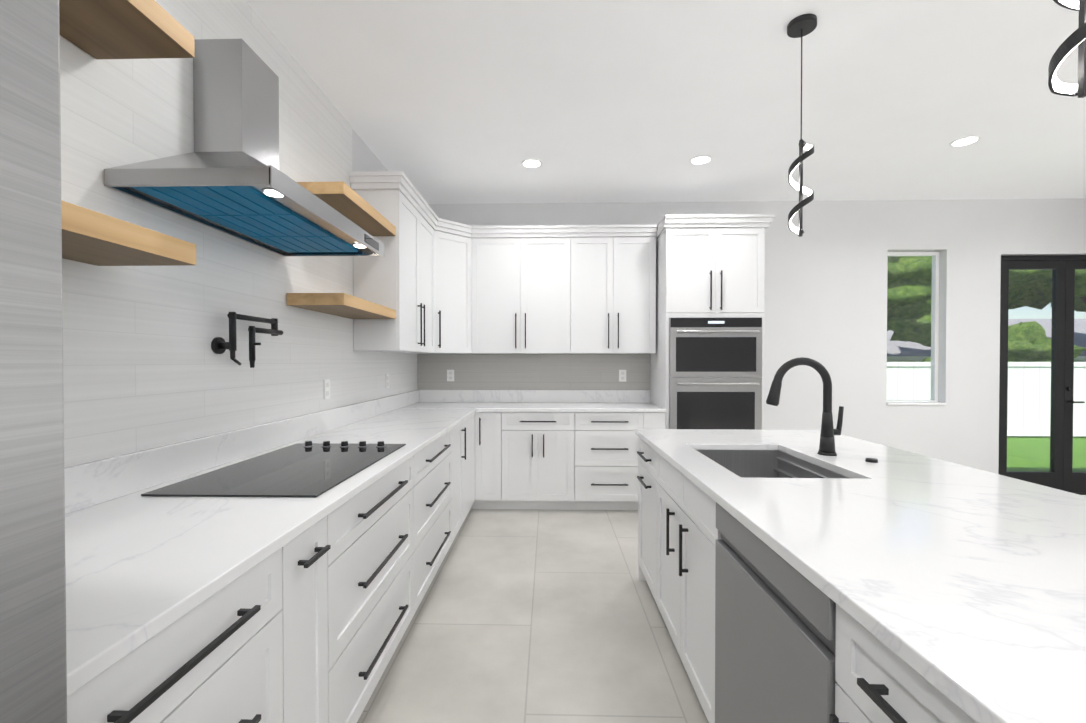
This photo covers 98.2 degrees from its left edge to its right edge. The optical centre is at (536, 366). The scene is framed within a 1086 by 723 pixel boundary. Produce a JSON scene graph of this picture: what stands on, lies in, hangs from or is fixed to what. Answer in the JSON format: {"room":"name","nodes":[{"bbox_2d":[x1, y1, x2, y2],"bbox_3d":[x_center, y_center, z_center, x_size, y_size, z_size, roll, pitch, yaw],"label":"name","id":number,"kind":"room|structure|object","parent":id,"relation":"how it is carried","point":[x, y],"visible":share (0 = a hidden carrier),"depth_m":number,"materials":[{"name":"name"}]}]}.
{"room":"kitchen","nodes":[
{"label":"kitchen","id":0,"kind":"room"},
{"bbox_2d":[352,129,387,347],"bbox_3d":[-1.408,-0.133,0.601,0.150,2.930,8.700,0,1,1],"label":"wall","id":1,"kind":"structure","parent":0,"point":[365,158],"depth_m":3.40,"materials":[{"name":"paint"}]},
{"bbox_2d":[59,0,194,58],"bbox_3d":[-1.164,-0.931,0.962,0.297,0.062,0.849,0,1,1],"label":"floating shelf","id":2,"kind":"object","parent":1,"relation":"attached to","point":[123,29],"visible":1,"depth_m":1.27,"materials":[{"name":"brown wood"}]},
{"bbox_2d":[61,200,195,265],"bbox_3d":[-1.164,-0.323,0.968,0.297,0.062,0.849,0,1,1],"label":"floating shelf","id":3,"kind":"object","parent":1,"relation":"attached to","point":[89,236],"visible":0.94,"depth_m":1.19,"materials":[{"name":"brown wood"}]},
{"bbox_2d":[60,0,417,467],"bbox_3d":[-1.277,-0.630,2.618,0.008,1.979,4.350,0,1,1],"label":"wall tiles","id":4,"kind":"structure","parent":1,"relation":"attached to","point":[145,367],"depth_m":1.74,"materials":[{"name":"white tile"}]},
{"bbox_2d":[211,312,282,367],"bbox_3d":[-1.226,-0.106,2.032,0.124,0.225,0.338,0,1,1],"label":"pot filler","id":5,"kind":"object","parent":4,"relation":"attached to","point":[219,345],"visible":0.98,"depth_m":1.95,"materials":[{"name":"black metal"}]},
{"bbox_2d":[323,379,329,399],"bbox_3d":[-1.264,0.140,2.831,0.007,0.118,0.072,0,1,1],"label":"electrical outlet","id":6,"kind":"object","parent":4,"relation":"attached to","point":[326,383],"visible":1,"depth_m":2.82,"materials":[{"name":"white plastic"}]},
{"bbox_2d":[386,374,388,387],"bbox_3d":[-1.236,0.124,3.891,0.007,0.118,0.072,0,1,1],"label":"electrical outlet","id":7,"kind":"object","parent":4,"relation":"attached to","point":[387,380],"visible":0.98,"depth_m":3.88,"materials":[{"name":"white plastic"}]},
{"bbox_2d":[64,390,419,513],"bbox_3d":[-1.257,0.327,2.673,0.020,0.124,4.238,0,1,1],"label":"backsplash","id":8,"kind":"structure","parent":1,"relation":"attached to","point":[86,484],"depth_m":1.73,"materials":[{"name":"white stone"}]},
{"bbox_2d":[104,39,383,257],"bbox_3d":[-1.032,-0.883,1.884,0.513,0.688,0.960,0,1,1],"label":"range hood","id":9,"kind":"object","parent":1,"relation":"attached to","point":[227,176],"visible":1,"depth_m":1.77,"materials":[{"name":"metal"}]},
{"bbox_2d":[287,293,395,318],"bbox_3d":[-1.117,-0.345,2.798,0.297,0.062,0.812,0,1,1],"label":"floating shelf","id":10,"kind":"object","parent":1,"relation":"attached to","point":[345,305],"visible":1,"depth_m":2.52,"materials":[{"name":"brown wood"}]},
{"bbox_2d":[297,182,395,235],"bbox_3d":[-1.117,-0.908,2.792,0.297,0.062,0.812,0,1,1],"label":"floating shelf","id":11,"kind":"object","parent":1,"relation":"attached to","point":[346,201],"visible":0.6,"depth_m":2.60,"materials":[{"name":"brown wood"}]},
{"bbox_2d":[351,183,436,353],"bbox_3d":[-1.064,-0.675,3.719,0.354,1.125,1.023,0,1,1],"label":"upper cabinet","id":12,"kind":"object","parent":1,"relation":"attached to","point":[404,281],"depth_m":3.24,"materials":[{"name":"white wood"}]},
{"bbox_2d":[245,0,1085,203],"bbox_3d":[2.594,-1.657,0.481,8.158,0.120,8.700,0,1,1],"label":"ceiling","id":13,"kind":"structure","parent":0,"point":[480,101],"depth_m":2.82,"materials":[{"name":"paint"}]},
{"bbox_2d":[521,159,541,167],"bbox_3d":[-0.042,-1.630,3.791,0.170,0.006,0.170,0,1,1],"label":"recessed light","id":14,"kind":"object","parent":13,"relation":"in","point":[531,163],"visible":1,"depth_m":3.78,"materials":[{"name":"white plastic"}]},
{"bbox_2d":[690,155,711,164],"bbox_3d":[1.296,-1.629,3.726,0.170,0.006,0.170,0,1,1],"label":"recessed light","id":15,"kind":"object","parent":13,"relation":"in","point":[701,159],"visible":1,"depth_m":3.72,"materials":[{"name":"white plastic"}]},
{"bbox_2d":[787,13,816,236],"bbox_3d":[1.248,-1.115,2.223,0.124,1.002,0.124,0,1,1],"label":"pendant light","id":16,"kind":"object","parent":13,"relation":"hanging from","point":[801,26],"visible":1,"depth_m":2.22,"materials":[{"name":"black metal"}]},
{"bbox_2d":[949,136,980,146],"bbox_3d":[3.099,-1.626,3.410,0.170,0.006,0.170,0,1,1],"label":"recessed light","id":17,"kind":"object","parent":13,"relation":"in","point":[964,141],"visible":1,"depth_m":3.40,"materials":[{"name":"white plastic"}]},
{"bbox_2d":[1048,0,1085,97],"bbox_3d":[1.217,-1.102,1.043,0.124,1.002,0.124,0,1,1],"label":"pendant light","id":18,"kind":"object","parent":13,"relation":"hanging from","point":[1067,46],"visible":1,"depth_m":1.05,"materials":[{"name":"black metal"}]},
{"bbox_2d":[357,495,1085,722],"bbox_3d":[2.594,1.458,0.515,8.158,0.250,8.700,0,1,1],"label":"floor","id":19,"kind":"structure","parent":0,"point":[536,616],"depth_m":2.29,"materials":[{"name":"tile"}]},
{"bbox_2d":[0,0,66,722],"bbox_3d":[-0.903,0.377,0.117,0.845,1.920,0.846,0,1,1],"label":"refrigerator","id":20,"kind":"object","parent":19,"relation":"on","point":[33,672],"visible":1,"depth_m":0.49,"materials":[{"name":"metal"}]},
{"bbox_2d":[67,534,303,722],"bbox_3d":[-0.973,0.884,0.892,0.680,0.889,0.679,0,1,1],"label":"base cabinet","id":21,"kind":"object","parent":19,"relation":"on","point":[283,571],"depth_m":0.96,"materials":[{"name":"white wood"}]},
{"bbox_2d":[65,406,475,701],"bbox_3d":[-0.928,0.407,2.348,0.695,0.030,3.604,0,1,1],"label":"countertop","id":22,"kind":"structure","parent":21,"relation":"on","point":[137,565],"depth_m":1.07,"materials":[{"name":"white stone"}]},
{"bbox_2d":[136,438,407,497],"bbox_3d":[-0.937,0.381,1.895,0.550,0.032,0.900,0,1,1],"label":"cooktop","id":23,"kind":"object","parent":22,"relation":"in","point":[293,467],"depth_m":1.75,"materials":[{"name":"black glass"}]},
{"bbox_2d":[304,514,335,722],"bbox_3d":[-0.963,0.879,1.288,0.680,0.889,0.235,0,1,1],"label":"base cabinet","id":24,"kind":"object","parent":19,"relation":"on","point":[320,542],"depth_m":1.35,"materials":[{"name":"white wood"}]},
{"bbox_2d":[336,458,419,722],"bbox_3d":[-0.949,0.874,1.819,0.680,0.889,0.944,0,1,1],"label":"base cabinet","id":25,"kind":"object","parent":19,"relation":"on","point":[376,603],"depth_m":1.75,"materials":[{"name":"white wood"}]},
{"bbox_2d":[416,430,455,602],"bbox_3d":[-0.925,0.863,2.770,0.680,0.889,0.959,0,1,1],"label":"base cabinet","id":26,"kind":"object","parent":19,"relation":"on","point":[435,466],"depth_m":2.69,"materials":[{"name":"white wood"}]},
{"bbox_2d":[456,422,463,534],"bbox_3d":[-0.909,0.856,3.385,0.680,0.889,0.389,0,1,1],"label":"base cabinet","id":27,"kind":"object","parent":19,"relation":"on","point":[459,429],"depth_m":3.48,"materials":[{"name":"white wood"}]},
{"bbox_2d":[464,410,483,519],"bbox_3d":[-0.867,0.851,3.855,0.740,0.889,0.669,0,1,1],"label":"base cabinet","id":28,"kind":"object","parent":19,"relation":"on","point":[474,424],"depth_m":4.12,"materials":[{"name":"white wood"}]},
{"bbox_2d":[484,414,507,508],"bbox_3d":[-0.392,0.844,4.467,0.292,0.889,0.619,0,1,1],"label":"base cabinet","id":29,"kind":"object","parent":19,"relation":"on","point":[495,425],"depth_m":4.16,"materials":[{"name":"white wood"}]},
{"bbox_2d":[508,414,575,509],"bbox_3d":[-0.013,0.845,4.457,0.704,0.889,0.619,0,1,1],"label":"base cabinet","id":30,"kind":"object","parent":19,"relation":"on","point":[541,447],"depth_m":4.15,"materials":[{"name":"white wood"}]},
{"bbox_2d":[412,402,665,413],"bbox_3d":[-0.046,0.384,4.445,2.350,0.030,0.634,0,1,1],"label":"countertop","id":31,"kind":"structure","parent":30,"relation":"on","point":[488,407],"depth_m":4.23,"materials":[{"name":"white stone"}]},
{"bbox_2d":[576,414,643,509],"bbox_3d":[0.611,0.845,4.441,0.663,0.889,0.619,0,1,1],"label":"base cabinet","id":32,"kind":"object","parent":19,"relation":"on","point":[606,444],"depth_m":4.14,"materials":[{"name":"white wood"}]},
{"bbox_2d":[644,414,664,428],"bbox_3d":[1.036,0.845,4.430,0.186,0.889,0.619,0,1,1],"label":"base cabinet","id":33,"kind":"object","parent":19,"relation":"on","point":[651,421],"depth_m":4.12,"materials":[{"name":"white wood"}]},
{"bbox_2d":[650,214,774,429],"bbox_3d":[1.584,-0.009,4.372,0.934,2.600,0.703,0,1,1],"label":"tall cabinet","id":34,"kind":"object","parent":19,"relation":"on","point":[707,365],"visible":0.77,"depth_m":4.09,"materials":[{"name":"white wood"}]},
{"bbox_2d":[635,433,986,722],"bbox_3d":[1.087,0.883,0.973,1.102,0.889,3.788,0,1,1],"label":"kitchen island","id":35,"kind":"object","parent":19,"relation":"on","point":[756,638],"depth_m":1.23,"materials":[{"name":"white wood"}]},
{"bbox_2d":[715,502,836,722],"bbox_3d":[0.581,0.829,1.211,0.030,0.783,0.614,0,1,1],"label":"dishwasher","id":36,"kind":"object","parent":35,"relation":"in","point":[776,625],"depth_m":1.16,"materials":[{"name":"metal"}]},
{"bbox_2d":[635,429,1085,722],"bbox_3d":[1.119,0.423,0.945,1.130,0.030,3.864,0,1,1],"label":"island countertop","id":37,"kind":"structure","parent":35,"relation":"on","point":[978,576],"depth_m":1.03,"materials":[{"name":"white stone"}]},
{"bbox_2d":[695,445,850,476],"bbox_3d":[0.972,0.531,2.028,0.485,0.234,0.704,0,1,1],"label":"sink","id":38,"kind":"object","parent":37,"relation":"in","point":[749,462],"depth_m":2.36,"materials":[{"name":"grey metal"}]},
{"bbox_2d":[766,357,882,460],"bbox_3d":[1.221,0.179,2.041,0.386,0.434,0.210,0,1,1],"label":"faucet","id":39,"kind":"object","parent":37,"relation":"on","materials":[{"name":"black metal"}]},
{"bbox_2d":[428,198,1085,473],"bbox_3d":[2.704,-0.179,4.771,7.858,2.930,0.150,0,1,1],"label":"wall","id":40,"kind":"structure","parent":0,"point":[825,294],"depth_m":4.68,"materials":[{"name":"paint"}]},
{"bbox_2d":[437,223,476,353],"bbox_3d":[-0.892,-0.683,4.448,0.661,1.125,0.648,0,1,1],"label":"upper cabinet","id":41,"kind":"object","parent":40,"relation":"attached to","point":[437,284],"depth_m":4.35,"materials":[{"name":"white wood"}]},
{"bbox_2d":[477,231,576,353],"bbox_3d":[-0.144,-0.684,4.580,1.043,1.125,0.346,0,1,1],"label":"upper cabinet","id":42,"kind":"object","parent":40,"relation":"attached to","point":[527,280],"depth_m":4.44,"materials":[{"name":"white wood"}]},
{"bbox_2d":[417,354,649,389],"bbox_3d":[-0.040,0.096,4.766,2.354,0.480,0.008,0,1,1],"label":"wall tile","id":43,"kind":"structure","parent":40,"relation":"attached to","point":[536,371],"depth_m":4.76,"materials":[{"name":"grey tile"}]},
{"bbox_2d":[447,370,453,380],"bbox_3d":[-0.878,0.096,4.779,0.072,0.118,0.007,0,1,1],"label":"electrical outlet","id":44,"kind":"object","parent":43,"relation":"attached to","point":[450,375],"visible":1,"depth_m":4.78,"materials":[{"name":"white plastic"}]},
{"bbox_2d":[619,370,625,381],"bbox_3d":[0.862,0.097,4.735,0.072,0.118,0.007,0,1,1],"label":"electrical outlet","id":45,"kind":"object","parent":43,"relation":"attached to","point":[622,375],"visible":1,"depth_m":4.73,"materials":[{"name":"white plastic"}]},
{"bbox_2d":[420,390,649,401],"bbox_3d":[-0.028,0.304,4.751,2.330,0.124,0.020,0,1,1],"label":"backsplash","id":46,"kind":"structure","parent":40,"relation":"attached to","point":[425,395],"depth_m":4.74,"materials":[{"name":"white stone"}]},
{"bbox_2d":[577,231,656,353],"bbox_3d":[0.688,-0.684,4.572,0.859,1.125,0.319,0,1,1],"label":"upper cabinet","id":47,"kind":"object","parent":40,"relation":"attached to","point":[616,270],"depth_m":4.42,"materials":[{"name":"white wood"}]},
{"bbox_2d":[886,252,945,404],"bbox_3d":[3.765,-0.384,4.728,0.569,1.534,0.147,0,1,1],"label":"window","id":48,"kind":"structure","parent":40,"relation":"in","point":[934,320],"depth_m":4.76,"materials":[{"name":"white"}]},
{"bbox_2d":[998,255,1085,494],"bbox_3d":[5.262,0.092,4.696,1.374,2.384,0.115,0,1,1],"label":"door frame","id":49,"kind":"structure","parent":40,"relation":"in","point":[1060,475],"depth_m":4.70,"materials":[{"name":"black"}]},
{"label":"outside","id":50,"kind":"structure","parent":0,"visible":0},
{"bbox_2d":[1007,436,1085,471],"bbox_3d":[10.871,1.229,37.189,100.000,0.300,65.050,0,1,1],"label":"ground","id":51,"kind":"structure","parent":50,"point":[1026,456],"depth_m":7.56,"materials":[{"name":"green plant"}]},
{"bbox_2d":[887,256,931,346],"bbox_3d":[9.344,-1.434,14.034,5.979,5.574,4.341,0,1,1],"label":"tree","id":52,"kind":"object","parent":51,"relation":"on","point":[894,306],"depth_m":12.62,"materials":[{"name":"green plant"}]},
{"bbox_2d":[886,362,1085,435],"bbox_3d":[14.474,0.600,9.003,40.815,1.580,0.160,0,1,1],"label":"fence","id":53,"kind":"object","parent":51,"relation":"on","point":[1014,374],"depth_m":9.12,"materials":[{"name":"plastic"}]},
{"bbox_2d":[887,319,1085,361],"bbox_3d":[17.970,-0.423,21.507,26.200,3.350,11.200,0,1,1],"label":"house","id":54,"kind":"structure","parent":51,"relation":"on","point":[915,351],"depth_m":17.16,"materials":[{"name":"white"}]},
{"bbox_2d":[922,321,1085,361],"bbox_3d":[11.864,0.120,12.254,3.133,2.550,2.667,0,1,1],"label":"tree","id":55,"kind":"object","parent":51,"relation":"on","point":[1027,350],"depth_m":11.46,"materials":[{"name":"green plant"}]},
{"bbox_2d":[1008,270,1085,309],"bbox_3d":[15.634,-2.518,12.864,9.920,7.758,7.510,0,1,1],"label":"tree","id":56,"kind":"object","parent":51,"relation":"on","point":[1031,286],"depth_m":12.08,"materials":[{"name":"green plant"}]},
{"bbox_2d":[1051,299,1085,311],"bbox_3d":[20.622,-2.251,13.914,8.607,7.203,6.981,0,1,1],"label":"tree","id":57,"kind":"object","parent":51,"relation":"on","point":[1079,308],"depth_m":15.36,"materials":[{"name":"green plant"}]}
]}

